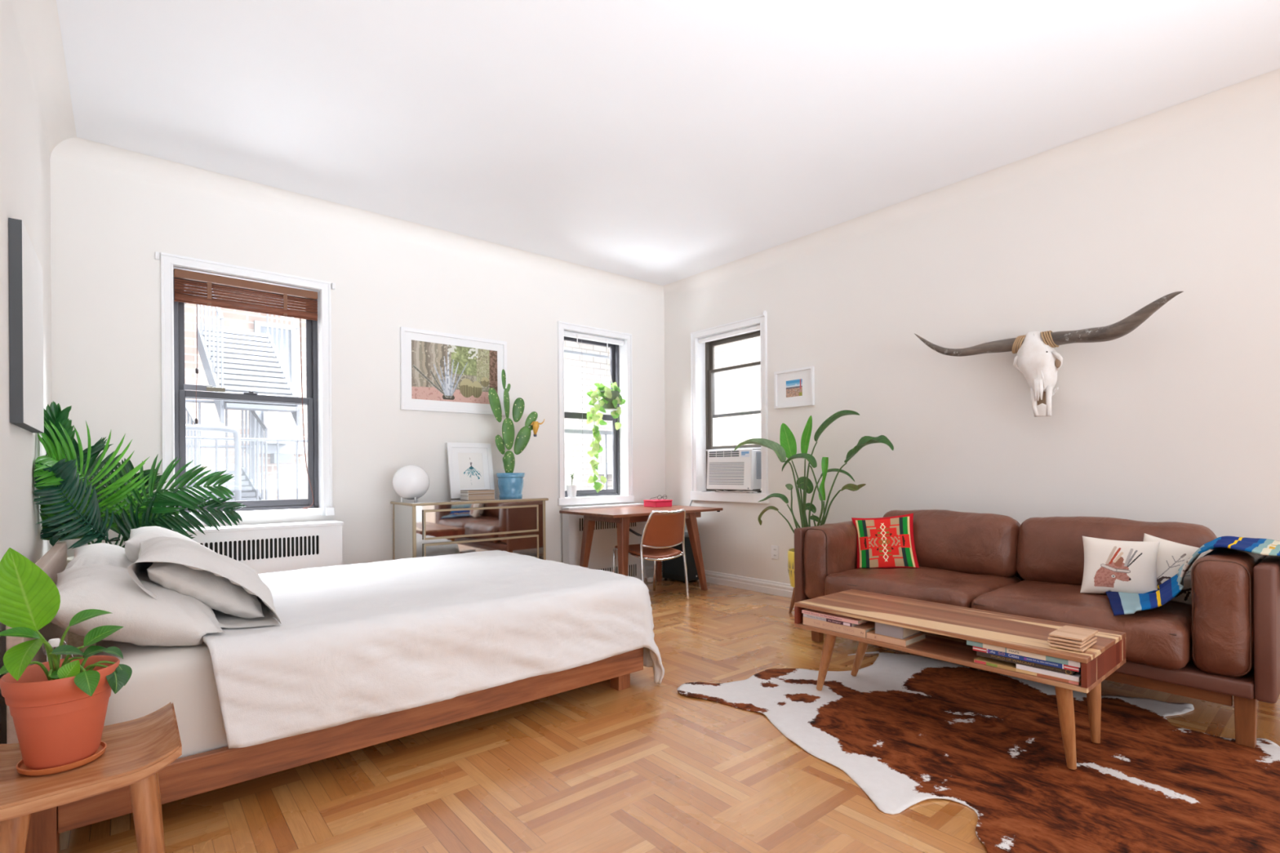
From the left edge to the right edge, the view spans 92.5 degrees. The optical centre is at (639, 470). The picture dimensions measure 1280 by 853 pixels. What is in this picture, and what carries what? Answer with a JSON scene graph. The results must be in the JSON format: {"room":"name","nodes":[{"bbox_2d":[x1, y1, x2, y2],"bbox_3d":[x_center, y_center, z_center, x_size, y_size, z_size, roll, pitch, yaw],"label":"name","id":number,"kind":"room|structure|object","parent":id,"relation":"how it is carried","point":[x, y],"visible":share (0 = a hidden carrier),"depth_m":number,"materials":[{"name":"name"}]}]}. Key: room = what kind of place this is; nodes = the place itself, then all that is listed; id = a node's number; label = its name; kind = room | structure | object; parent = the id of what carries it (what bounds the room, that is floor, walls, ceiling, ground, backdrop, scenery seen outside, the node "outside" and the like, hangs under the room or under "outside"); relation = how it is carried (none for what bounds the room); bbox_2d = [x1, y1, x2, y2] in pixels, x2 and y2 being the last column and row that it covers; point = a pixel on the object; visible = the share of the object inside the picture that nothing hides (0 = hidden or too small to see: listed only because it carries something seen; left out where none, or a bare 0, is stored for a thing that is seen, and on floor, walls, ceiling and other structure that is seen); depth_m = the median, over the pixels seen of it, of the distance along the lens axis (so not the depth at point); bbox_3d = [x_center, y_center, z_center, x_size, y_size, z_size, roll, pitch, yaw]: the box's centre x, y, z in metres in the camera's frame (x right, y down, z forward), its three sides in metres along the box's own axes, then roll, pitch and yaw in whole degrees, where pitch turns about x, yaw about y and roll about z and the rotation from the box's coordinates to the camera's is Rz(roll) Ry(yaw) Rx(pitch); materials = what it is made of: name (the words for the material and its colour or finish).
{"room":"studio apartment","nodes":[
{"label":"studio apartment","id":0,"kind":"room"},
{"bbox_2d":[0,0,52,743],"bbox_3d":[-0.884,-0.459,0.374,0.200,3.170,8.104,0,0,-40],"label":"wall","id":1,"kind":"structure","parent":0,"point":[24,157],"depth_m":2.47,"materials":[{"name":"beige paint"}]},
{"bbox_2d":[8,217,44,433],"bbox_3d":[-2.549,-0.556,2.551,0.037,0.760,0.710,0,0,-40],"label":"canvas","id":2,"kind":"object","parent":1,"relation":"attached to","point":[25,269],"visible":1,"depth_m":2.34,"materials":[{"name":"grey"}]},
{"bbox_2d":[11,0,76,159],"bbox_3d":[-0.771,-1.884,0.477,0.120,0.119,8.104,0,0,-40],"label":"trim","id":3,"kind":"structure","parent":1,"relation":"attached to","point":[37,22],"depth_m":2.86,"materials":[{"name":"beige paint"}]},
{"bbox_2d":[49,159,665,566],"bbox_3d":[-1.645,-0.453,5.176,5.193,3.170,0.240,0,0,-40],"label":"wall","id":4,"kind":"structure","parent":0,"point":[107,229],"depth_m":4.62,"materials":[{"name":"beige paint"}]},
{"bbox_2d":[160,252,332,520],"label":"window","id":5,"kind":"structure","parent":4,"relation":"in","point":[175,390],"depth_m":4.34,"materials":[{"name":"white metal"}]},
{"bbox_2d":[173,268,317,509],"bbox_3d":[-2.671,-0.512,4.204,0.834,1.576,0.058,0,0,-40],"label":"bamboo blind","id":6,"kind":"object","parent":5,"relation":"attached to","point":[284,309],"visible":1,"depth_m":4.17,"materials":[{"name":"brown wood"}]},
{"bbox_2d":[324,506,334,515],"bbox_3d":[-2.252,0.294,4.448,0.060,0.060,0.032,0,0,-40],"label":"sensor","id":7,"kind":"object","parent":5,"relation":"attached to","point":[329,511],"visible":1,"depth_m":4.43,"materials":[{"name":"white plastic"}]},
{"bbox_2d":[50,137,663,301],"bbox_3d":[-1.540,-1.878,5.038,4.793,0.119,0.120,0,0,-40],"label":"trim","id":8,"kind":"structure","parent":4,"relation":"attached to","point":[77,151],"depth_m":4.41,"materials":[{"name":"beige paint"}]},
{"bbox_2d":[400,326,506,415],"bbox_3d":[-1.527,-0.809,5.100,0.915,0.648,0.030,0,0,-40],"label":"framed photograph","id":9,"kind":"object","parent":4,"relation":"attached to","point":[440,371],"visible":0.95,"depth_m":5.06,"materials":[{"name":"white"}]},
{"bbox_2d":[411,339,497,404],"bbox_3d":[-1.530,-0.809,5.103,0.745,0.468,0.001,0,0,-40],"label":"print","id":10,"kind":"object","parent":9,"relation":"attached to","point":[440,371],"depth_m":5.08},
{"bbox_2d":[556,320,634,505],"bbox_3d":[-0.506,-0.540,6.123,0.909,1.728,0.290,0,0,-40],"label":"window","id":11,"kind":"structure","parent":4,"relation":"in","point":[620,356],"depth_m":6.27,"materials":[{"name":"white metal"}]},
{"bbox_2d":[565,473,577,497],"bbox_3d":[-0.667,0.141,5.917,0.123,0.231,0.122,0,0,1],"label":"potted succulent","id":12,"kind":"object","parent":11,"relation":"on","point":[571,489],"visible":1,"depth_m":5.88,"materials":[{"name":"white ceramic"}]},
{"bbox_2d":[566,484,577,497],"bbox_3d":[-0.657,0.197,5.908,0.106,0.118,0.106,0,0,-40],"label":"pot","id":13,"kind":"object","parent":12,"relation":"on","point":[571,489],"depth_m":5.87,"materials":[{"name":"white ceramic"}]},
{"bbox_2d":[564,330,624,444],"bbox_3d":[-0.448,-0.618,6.053,0.745,1.442,0.080,0,0,-40],"label":"roller shade","id":14,"kind":"object","parent":11,"relation":"attached to","point":[568,334],"visible":0.94,"depth_m":6.02,"materials":[{"name":"white fabric"}]},
{"bbox_2d":[586,350,626,493],"bbox_3d":[-0.343,-0.494,6.067,0.244,1.423,0.472,0,0,43],"label":"pothos","id":15,"kind":"object","parent":11,"relation":"hanging from","point":[608,399],"visible":1,"depth_m":5.97,"materials":[{"name":"green plant"}]},
{"bbox_2d":[596,390,619,408],"bbox_3d":[-0.316,-0.701,6.108,0.232,0.176,0.232,0,0,-40],"label":"pot","id":16,"kind":"object","parent":15,"relation":"on","point":[611,399],"depth_m":6.01,"materials":[{"name":"green"}]},
{"bbox_2d":[644,564,653,577],"bbox_3d":[-1.550,1.073,5.076,4.793,0.116,0.022,0,0,-40],"label":"baseboard","id":17,"kind":"structure","parent":4,"relation":"attached to","point":[649,570],"depth_m":6.45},
{"bbox_2d":[56,0,1279,285],"bbox_3d":[0.959,-2.017,2.081,5.233,0.120,8.344,0,0,-40],"label":"ceiling","id":18,"kind":"structure","parent":0,"point":[660,142],"depth_m":3.18,"materials":[{"name":"paint"}]},
{"bbox_2d":[59,577,1279,852],"bbox_3d":[1.011,1.113,2.014,4.993,0.001,8.204,0,0,-40],"label":"floor","id":19,"kind":"structure","parent":0,"point":[646,766],"depth_m":2.19,"materials":[{"name":"brown wood"}]},
{"bbox_2d":[0,702,182,852],"bbox_3d":[-1.389,0.904,1.507,0.403,0.458,0.422,0,0,-40],"label":"side table","id":20,"kind":"object","parent":19,"relation":"on","point":[135,752],"visible":0.8,"depth_m":1.46,"materials":[{"name":"brown wood"}]},
{"bbox_2d":[42,638,73,662],"bbox_3d":[-1.532,0.572,1.603,0.068,0.266,0.068,0,0,18],"label":"bottle","id":21,"kind":"object","parent":20,"relation":"on","point":[55,642],"visible":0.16,"depth_m":1.59,"materials":[{"name":"clear glass"}]},
{"bbox_2d":[0,655,119,769],"bbox_3d":[-1.396,0.586,1.482,0.212,0.217,0.212,0,0,-40],"label":"pot","id":22,"kind":"object","parent":20,"relation":"on","point":[58,726],"depth_m":1.43,"materials":[{"name":"brown ceramic"}]},
{"bbox_2d":[0,547,132,776],"bbox_3d":[-1.383,0.438,1.473,0.247,0.531,0.244,0,0,-40],"label":"potted plant","id":23,"kind":"object","parent":20,"relation":"on","point":[58,707],"visible":1,"depth_m":1.42,"materials":[{"name":"green plant"}]},
{"bbox_2d":[33,400,245,657],"bbox_3d":[-2.654,0.393,3.319,0.842,1.491,0.739,0,0,-40],"label":"potted palm","id":24,"kind":"object","parent":19,"relation":"on","point":[86,510],"visible":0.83,"depth_m":3.20,"materials":[{"name":"green plant"}]},
{"bbox_2d":[172,520,343,573],"bbox_3d":[-2.576,0.751,4.056,1.089,0.775,0.224,0,0,-40],"label":"radiator cover","id":25,"kind":"object","parent":19,"relation":"on","point":[270,548],"visible":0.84,"depth_m":4.08,"materials":[{"name":"white metal"}]},
{"bbox_2d":[5,542,643,852],"bbox_3d":[-1.379,0.730,3.045,2.307,0.800,1.592,0,0,-40],"label":"platform bed","id":26,"kind":"object","parent":19,"relation":"on","point":[185,777],"visible":0.32,"depth_m":2.18,"materials":[{"name":"brown wood"}]},
{"bbox_2d":[93,640,228,759],"bbox_3d":[-1.331,0.786,3.084,2.110,0.405,1.510,0,0,-40],"label":"mattress","id":27,"kind":"object","parent":26,"relation":"on","point":[182,676],"visible":0.03,"depth_m":1.99,"materials":[{"name":"white fabric"}]},
{"bbox_2d":[64,542,133,570],"bbox_3d":[-2.285,0.464,2.752,0.414,0.263,0.762,0,0,-40],"label":"bed pillow","id":28,"kind":"object","parent":27,"relation":"on","point":[102,553],"visible":0.21,"depth_m":2.54,"materials":[{"name":"grey fabric"}]},
{"bbox_2d":[50,564,225,646],"bbox_3d":[-1.823,0.465,2.214,0.462,0.247,0.740,0,0,-40],"label":"bed pillow","id":29,"kind":"object","parent":27,"relation":"on","point":[175,618],"visible":0.73,"depth_m":1.99,"materials":[{"name":"grey fabric"}]},
{"bbox_2d":[202,550,664,748],"bbox_3d":[-1.159,0.834,3.222,1.970,0.577,1.748,0,0,-40],"label":"duvet","id":30,"kind":"object","parent":26,"relation":"on","point":[351,642],"visible":0.84,"depth_m":2.52,"materials":[{"name":"white fabric"}]},
{"bbox_2d":[124,525,217,563],"bbox_3d":[-2.166,0.414,2.905,0.427,0.297,0.732,0,0,-40],"label":"bed pillow","id":31,"kind":"object","parent":30,"relation":"on","point":[132,546],"visible":0.28,"depth_m":2.66,"materials":[{"name":"grey fabric"}]},
{"bbox_2d":[127,536,280,627],"bbox_3d":[-1.701,0.413,2.394,0.428,0.297,0.744,0,0,-37],"label":"bed pillow","id":32,"kind":"object","parent":30,"relation":"on","point":[237,595],"visible":0.88,"depth_m":2.22,"materials":[{"name":"grey fabric"}]},
{"bbox_2d":[390,496,548,559],"bbox_3d":[-1.343,0.680,4.923,1.140,0.900,0.464,0,0,-40],"label":"dresser","id":33,"kind":"object","parent":19,"relation":"on","point":[424,527],"visible":0.57,"depth_m":4.69,"materials":[{"name":"brown wood"}]},
{"bbox_2d":[394,504,412,559],"bbox_3d":[-1.765,0.649,4.575,0.006,0.788,0.396,0,0,-40],"label":"mirror","id":34,"kind":"object","parent":33,"relation":"attached to","point":[402,513],"depth_m":4.58,"materials":[{"name":"white mirror"}]},
{"bbox_2d":[392,464,429,502],"bbox_3d":[-1.714,0.093,4.588,0.262,0.278,0.262,0,0,-40],"label":"globe lamp","id":35,"kind":"object","parent":33,"relation":"on","point":[411,482],"visible":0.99,"depth_m":4.50,"materials":[{"name":"white glass"}]},
{"bbox_2d":[391,496,545,503],"bbox_3d":[-1.347,0.231,4.923,1.128,0.003,0.454,0,0,-40],"label":"mirror","id":36,"kind":"object","parent":33,"relation":"on","point":[497,500],"depth_m":4.79,"materials":[{"name":"mirror"}]},
{"bbox_2d":[446,442,495,498],"bbox_3d":[-1.405,-0.003,5.101,0.385,0.458,0.092,0,0,-40],"label":"framed print","id":37,"kind":"object","parent":33,"relation":"on","point":[470,467],"visible":1,"depth_m":5.10,"materials":[{"name":"white paper"}]},
{"bbox_2d":[460,495,494,500],"bbox_3d":[-1.288,0.212,4.866,0.228,0.034,0.140,0,0,-40],"label":"book","id":38,"kind":"object","parent":33,"relation":"on","point":[462,497],"visible":0.89,"depth_m":4.80,"materials":[{"name":"brown paper"}]},
{"bbox_2d":[460,492,494,496],"bbox_3d":[-1.289,0.183,4.866,0.228,0.022,0.140,0,0,-40],"label":"book","id":39,"kind":"object","parent":38,"relation":"on","point":[485,493],"visible":0.91,"depth_m":4.81,"materials":[{"name":"white paper"}]},
{"bbox_2d":[460,489,494,493],"bbox_3d":[-1.289,0.162,4.866,0.228,0.020,0.140,0,0,-40],"label":"book","id":40,"kind":"object","parent":39,"relation":"on","point":[461,491],"visible":1,"depth_m":4.82,"materials":[{"name":"brown paper"}]},
{"bbox_2d":[488,368,537,498],"bbox_3d":[-1.060,-0.310,5.153,0.410,1.075,0.234,0,0,-13],"label":"prickly pear cactus","id":41,"kind":"object","parent":33,"relation":"on","point":[510,484],"visible":0.99,"depth_m":5.10,"materials":[{"name":"green plant"}]},
{"bbox_2d":[496,472,524,498],"bbox_3d":[-1.086,0.122,5.146,0.234,0.210,0.234,0,0,-40],"label":"pot","id":42,"kind":"object","parent":41,"relation":"on","point":[510,485],"depth_m":5.06,"materials":[{"name":"blue ceramic"}]},
{"bbox_2d":[530,419,544,436],"bbox_3d":[-0.871,-0.373,5.268,0.139,0.158,0.060,0,0,-40],"label":"ornament","id":43,"kind":"object","parent":41,"relation":"hanging from","point":[535,425],"visible":1,"depth_m":5.24,"materials":[{"name":"gold metal"}]},
{"bbox_2d":[561,503,644,580],"bbox_3d":[-0.339,0.730,5.992,0.926,0.785,0.124,0,0,-40],"label":"radiator cover","id":44,"kind":"object","parent":19,"relation":"on","point":[604,540],"visible":0.38,"depth_m":5.88,"materials":[{"name":"white metal"}]},
{"bbox_2d":[559,505,723,591],"bbox_3d":[0.027,0.737,5.663,1.300,0.764,0.810,0,0,-40],"label":"writing desk","id":45,"kind":"object","parent":19,"relation":"on","point":[622,517],"visible":0.79,"depth_m":5.54,"materials":[{"name":"brown wood"}]},
{"bbox_2d":[643,499,672,507],"bbox_3d":[0.177,0.320,6.045,0.221,0.067,0.186,0,0,-40],"label":"box","id":46,"kind":"object","parent":45,"relation":"on","point":[647,503],"visible":1,"depth_m":5.98,"materials":[{"name":"red"}]},
{"bbox_2d":[612,508,688,599],"bbox_3d":[0.102,0.720,5.337,0.497,0.792,0.580,0,0,-35],"label":"desk chair","id":47,"kind":"object","parent":19,"relation":"on","point":[662,531],"visible":0.89,"depth_m":5.18,"materials":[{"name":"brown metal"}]},
{"bbox_2d":[662,532,699,582],"bbox_3d":[0.413,0.876,6.265,0.214,0.482,0.344,0,0,-40],"label":"computer tower","id":48,"kind":"object","parent":19,"relation":"on","point":[672,569],"visible":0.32,"depth_m":6.14,"materials":[{"name":"black"}]},
{"bbox_2d":[787,548,794,587],"bbox_3d":[1.347,0.777,4.857,0.340,0.290,0.340,0,0,-40],"label":"planter","id":49,"kind":"object","parent":19,"relation":"on","point":[790,552],"depth_m":4.82,"materials":[{"name":"yellow ceramic"}]},
{"bbox_2d":[734,409,893,613],"bbox_3d":[1.349,0.330,4.838,0.373,1.566,1.427,0,0,-40],"label":"potted plant","id":50,"kind":"object","parent":19,"relation":"on","point":[787,448],"visible":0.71,"depth_m":4.82,"materials":[{"name":"green plant"}]},
{"bbox_2d":[677,651,1279,852],"bbox_3d":[1.606,1.101,2.379,2.198,0.013,2.689,0,0,-20],"label":"cowhide rug","id":51,"kind":"object","parent":19,"relation":"on","point":[908,730],"visible":0.95,"depth_m":2.35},
{"bbox_2d":[794,589,1125,769],"bbox_3d":[1.371,0.881,2.776,0.525,0.446,1.224,0,0,-40],"label":"coffee table","id":52,"kind":"object","parent":51,"relation":"on","point":[948,628],"visible":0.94,"depth_m":2.58,"materials":[{"name":"brown wood"}]},
{"bbox_2d":[803,617,875,638],"bbox_3d":[1.006,0.745,2.997,0.221,0.038,0.338,0,0,-40],"label":"book","id":53,"kind":"object","parent":52,"relation":"on","point":[860,630],"visible":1,"depth_m":2.90,"materials":[{"name":"beige paper"}]},
{"bbox_2d":[803,613,869,626],"bbox_3d":[0.975,0.718,3.014,0.205,0.016,0.267,0,0,-40],"label":"book","id":54,"kind":"object","parent":53,"relation":"on","point":[806,615],"visible":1,"depth_m":2.93,"materials":[{"name":"grey paper"}]},
{"bbox_2d":[801,608,868,624],"bbox_3d":[0.984,0.701,3.003,0.205,0.016,0.306,0,0,-40],"label":"book","id":55,"kind":"object","parent":54,"relation":"on","point":[820,614],"visible":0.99,"depth_m":2.92,"materials":[{"name":"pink paper"}]},
{"bbox_2d":[866,629,926,647],"bbox_3d":[1.166,0.750,2.785,0.196,0.027,0.184,0,0,-40],"label":"book","id":56,"kind":"object","parent":52,"relation":"on","point":[913,639],"visible":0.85,"depth_m":2.72,"materials":[{"name":"brown paper"}]},
{"bbox_2d":[875,622,920,639],"bbox_3d":[1.171,0.710,2.778,0.168,0.052,0.130,0,0,-40],"label":"book","id":57,"kind":"object","parent":56,"relation":"on","point":[892,631],"visible":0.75,"depth_m":2.72,"materials":[{"name":"grey paper"}]},
{"bbox_2d":[794,622,1125,693],"bbox_3d":[1.370,0.771,2.776,0.525,0.018,1.224,0,0,-40],"label":"shelf","id":58,"kind":"object","parent":52,"relation":"attached to","point":[944,648],"depth_m":2.57,"materials":[{"name":"brown wood"}]},
{"bbox_2d":[973,656,1080,685],"bbox_3d":[1.526,0.755,2.373,0.223,0.012,0.350,0,0,-40],"label":"book","id":59,"kind":"object","parent":52,"relation":"on","point":[981,660],"visible":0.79,"depth_m":2.35,"materials":[{"name":"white paper"}]},
{"bbox_2d":[1016,663,1080,682],"bbox_3d":[1.571,0.740,2.313,0.210,0.016,0.200,0,0,-40],"label":"book","id":60,"kind":"object","parent":59,"relation":"on","point":[1077,677],"visible":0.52,"depth_m":2.23,"materials":[{"name":"white paper"}]},
{"bbox_2d":[976,650,1077,675],"bbox_3d":[1.524,0.722,2.379,0.218,0.019,0.322,0,0,-40],"label":"book","id":61,"kind":"object","parent":60,"relation":"on","point":[978,653],"visible":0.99,"depth_m":2.30,"materials":[{"name":"brown paper"}]},
{"bbox_2d":[973,646,1080,671],"bbox_3d":[1.520,0.704,2.370,0.214,0.017,0.356,0,0,-40],"label":"book","id":62,"kind":"object","parent":61,"relation":"on","point":[975,648],"visible":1,"depth_m":2.29,"materials":[{"name":"blue paper"}]},
{"bbox_2d":[966,640,1080,667],"bbox_3d":[1.517,0.686,2.379,0.227,0.018,0.382,0,0,-40],"label":"book","id":63,"kind":"object","parent":62,"relation":"on","point":[1033,655],"visible":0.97,"depth_m":2.29,"materials":[{"name":"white paper"}]},
{"bbox_2d":[1048,640,1097,652],"bbox_3d":[1.630,0.650,2.304,0.190,0.012,0.106,0,0,-41],"label":"wooden coaster","id":64,"kind":"object","parent":52,"relation":"on","point":[1054,645],"visible":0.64,"depth_m":2.25,"materials":[{"name":"brown wood"}]},
{"bbox_2d":[1047,636,1097,648],"bbox_3d":[1.629,0.635,2.307,0.190,0.008,0.106,0,0,-39],"label":"wooden coaster","id":65,"kind":"object","parent":64,"relation":"on","point":[1093,638],"visible":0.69,"depth_m":2.25,"materials":[{"name":"brown wood"}]},
{"bbox_2d":[1048,634,1095,644],"bbox_3d":[1.626,0.623,2.306,0.190,0.008,0.106,0,0,-42],"label":"wooden coaster","id":66,"kind":"object","parent":65,"relation":"on","point":[1051,637],"visible":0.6,"depth_m":2.25,"materials":[{"name":"brown wood"}]},
{"bbox_2d":[1048,625,1097,641],"bbox_3d":[1.632,0.610,2.305,0.190,0.008,0.106,0,0,-39],"label":"wooden coaster","id":67,"kind":"object","parent":66,"relation":"on","point":[1067,632],"visible":1,"depth_m":2.29,"materials":[{"name":"brown wood"}]},
{"bbox_2d":[794,509,1279,748],"bbox_3d":[2.048,0.676,3.461,1.026,0.847,2.212,0,0,-40],"label":"leather sofa","id":68,"kind":"object","parent":19,"relation":"on","point":[1221,646],"visible":0.77,"depth_m":3.01,"materials":[{"name":"brown leather"}]},
{"bbox_2d":[804,520,857,598],"bbox_3d":[1.430,0.598,4.182,0.886,0.504,0.205,0,0,-40],"label":"cushion","id":69,"kind":"object","parent":68,"relation":"on","point":[828,548],"depth_m":3.92,"materials":[{"name":"brown leather"}]},
{"bbox_2d":[851,513,919,568],"bbox_3d":[1.599,0.468,4.000,0.420,0.382,0.173,0,0,23],"label":"throw pillow","id":70,"kind":"object","parent":68,"relation":"on","point":[888,542],"visible":0.99,"depth_m":3.96,"materials":[{"name":"fabric"}]},
{"bbox_2d":[824,566,1021,608],"bbox_3d":[1.722,0.733,3.744,0.890,0.252,0.872,0,0,-40],"label":"seat cushion","id":71,"kind":"object","parent":68,"relation":"on","point":[959,586],"depth_m":3.56,"materials":[{"name":"brown leather"}]},
{"bbox_2d":[882,509,1020,577],"bbox_3d":[1.974,0.461,3.950,0.326,0.416,0.868,0,0,-40],"label":"cushion","id":72,"kind":"object","parent":68,"relation":"on","point":[980,544],"depth_m":3.73,"materials":[{"name":"brown leather"}]},
{"bbox_2d":[971,580,1191,670],"bbox_3d":[2.272,0.732,3.088,0.887,0.248,0.867,0,0,-40],"label":"seat cushion","id":73,"kind":"object","parent":68,"relation":"on","point":[1160,637],"depth_m":2.75,"materials":[{"name":"brown leather"}]},
{"bbox_2d":[1016,516,1217,585],"bbox_3d":[2.518,0.456,3.296,0.326,0.412,0.869,0,0,-40],"label":"cushion","id":74,"kind":"object","parent":68,"relation":"on","point":[1050,550],"depth_m":3.32,"materials":[{"name":"brown leather"}]},
{"bbox_2d":[1142,533,1212,604],"bbox_3d":[2.575,0.491,2.946,0.375,0.358,0.159,0,0,43],"label":"throw pillow","id":75,"kind":"object","parent":68,"relation":"on","point":[1171,556],"visible":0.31,"depth_m":2.93,"materials":[{"name":"fabric"}]},
{"bbox_2d":[1106,536,1279,616],"bbox_3d":[2.503,0.460,2.681,0.748,0.325,0.577,0,0,31],"label":"striped blanket","id":76,"kind":"object","parent":68,"relation":"on","point":[1121,603],"visible":0.92,"depth_m":2.69,"materials":[{"name":"fabric"}]},
{"bbox_2d":[1080,536,1159,594],"bbox_3d":[2.356,0.477,3.010,0.314,0.286,0.166,0,0,37],"label":"throw pillow","id":77,"kind":"object","parent":76,"relation":"on","point":[1109,565],"visible":0.91,"depth_m":2.98,"materials":[{"name":"fabric"}]},
{"bbox_2d":[1191,547,1267,677],"bbox_3d":[2.647,0.587,2.724,0.875,0.502,0.207,0,0,-40],"label":"cushion","id":78,"kind":"object","parent":68,"relation":"on","point":[1227,616],"depth_m":2.44,"materials":[{"name":"brown leather"}]},
{"bbox_2d":[663,102,1279,583],"bbox_3d":[2.962,-0.486,3.591,0.240,3.170,8.104,0,0,-40],"label":"wall","id":79,"kind":"structure","parent":0,"point":[1175,417],"depth_m":3.87,"materials":[{"name":"beige paint"}]},
{"bbox_2d":[690,315,768,503],"bbox_3d":[0.938,-0.560,5.999,0.295,1.717,0.983,0,0,-40],"label":"window","id":80,"kind":"structure","parent":79,"relation":"in","point":[703,371],"depth_m":6.24,"materials":[{"name":"white metal"}]},
{"bbox_2d":[697,310,767,343],"bbox_3d":[0.872,-1.376,5.901,0.109,0.147,0.889,0,0,-40],"label":"roller shade","id":81,"kind":"object","parent":80,"relation":"attached to","point":[754,328],"visible":0.91,"depth_m":5.90,"materials":[{"name":"white fabric"}]},
{"bbox_2d":[706,447,761,493],"bbox_3d":[0.976,-0.007,6.028,0.448,0.429,0.775,0,0,-40],"label":"air conditioner","id":82,"kind":"object","parent":80,"relation":"on","point":[730,468],"visible":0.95,"depth_m":5.80,"materials":[{"name":"white plastic"}]},
{"bbox_2d":[755,452,761,479],"bbox_3d":[1.126,-0.050,5.746,0.100,0.253,0.003,0,0,-40],"label":"vent","id":83,"kind":"object","parent":82,"relation":"attached to","point":[758,472],"depth_m":5.73,"materials":[{"name":"grey plastic"}]},
{"bbox_2d":[697,569,793,598],"bbox_3d":[2.872,1.041,3.506,0.022,0.116,8.104,0,0,-40],"label":"baseboard","id":84,"kind":"structure","parent":79,"relation":"attached to","point":[769,587],"depth_m":5.70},
{"bbox_2d":[771,545,778,559],"bbox_3d":[1.212,0.732,5.500,0.007,0.122,0.080,0,0,-40],"label":"wall outlet","id":85,"kind":"object","parent":79,"relation":"attached to","point":[775,549],"visible":1,"depth_m":5.50,"materials":[{"name":"white plastic"}]},
{"bbox_2d":[773,366,814,408],"bbox_3d":[1.336,-0.718,5.319,0.032,0.328,0.400,0,0,-40],"label":"framed picture","id":86,"kind":"object","parent":79,"relation":"attached to","point":[793,388],"visible":1,"depth_m":5.31,"materials":[{"name":"white wood"}]},
{"bbox_2d":[786,378,802,397],"bbox_3d":[1.339,-0.718,5.322,0.001,0.145,0.170,0,0,-40],"label":"print","id":87,"kind":"object","parent":86,"relation":"attached to","point":[793,388],"depth_m":5.32},
{"bbox_2d":[662,68,1279,301],"bbox_3d":[2.813,-1.910,3.475,0.120,0.119,8.104,0,0,-40],"label":"trim","id":88,"kind":"structure","parent":79,"relation":"attached to","point":[1263,91],"depth_m":3.92,"materials":[{"name":"beige paint"}]},
{"bbox_2d":[914,291,1183,417],"bbox_3d":[2.446,-0.647,3.778,0.246,0.635,1.435,0,0,-37],"label":"skull","id":89,"kind":"object","parent":79,"relation":"attached to","point":[1037,358],"visible":1,"depth_m":3.73,"materials":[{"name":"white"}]},
{"bbox_2d":[1054,358,1061,368],"bbox_3d":[2.530,-0.653,3.707,0.012,0.060,0.032,0,0,-40],"label":"socket","id":90,"kind":"object","parent":89,"relation":"attached to","point":[1057,361],"depth_m":3.70,"materials":[{"name":"brown"}]},
{"label":"outside","id":91,"kind":"structure","parent":0,"visible":0},
{"bbox_2d":[184,288,307,500],"bbox_3d":[-5.917,-1.337,6.206,6.900,13.000,0.700,0,0,-40],"label":"brick building","id":92,"kind":"structure","parent":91,"point":[282,425],"depth_m":7.26,"materials":[{"name":"grey brick"}]},
{"bbox_2d":[184,284,300,502],"bbox_3d":[-4.636,-1.379,6.007,2.230,3.884,1.772,0,0,-40],"label":"fire escape","id":93,"kind":"object","parent":92,"relation":"attached to","point":[238,362],"visible":0.3,"depth_m":6.12,"materials":[{"name":"grey paint"}]},
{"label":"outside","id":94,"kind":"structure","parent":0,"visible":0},
{"bbox_2d":[564,340,612,490],"bbox_3d":[-0.425,-1.377,10.082,5.700,13.000,0.400,0,0,-40],"label":"window","id":95,"kind":"structure","parent":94,"point":[581,372],"depth_m":9.56,"materials":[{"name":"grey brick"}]},
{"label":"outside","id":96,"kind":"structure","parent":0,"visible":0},
{"bbox_2d":[713,336,761,489],"bbox_3d":[2.155,-1.396,8.557,0.300,13.000,5.350,0,0,-40],"label":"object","id":97,"kind":"structure","parent":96,"point":[735,390],"depth_m":9.16,"materials":[{"name":"brick"}]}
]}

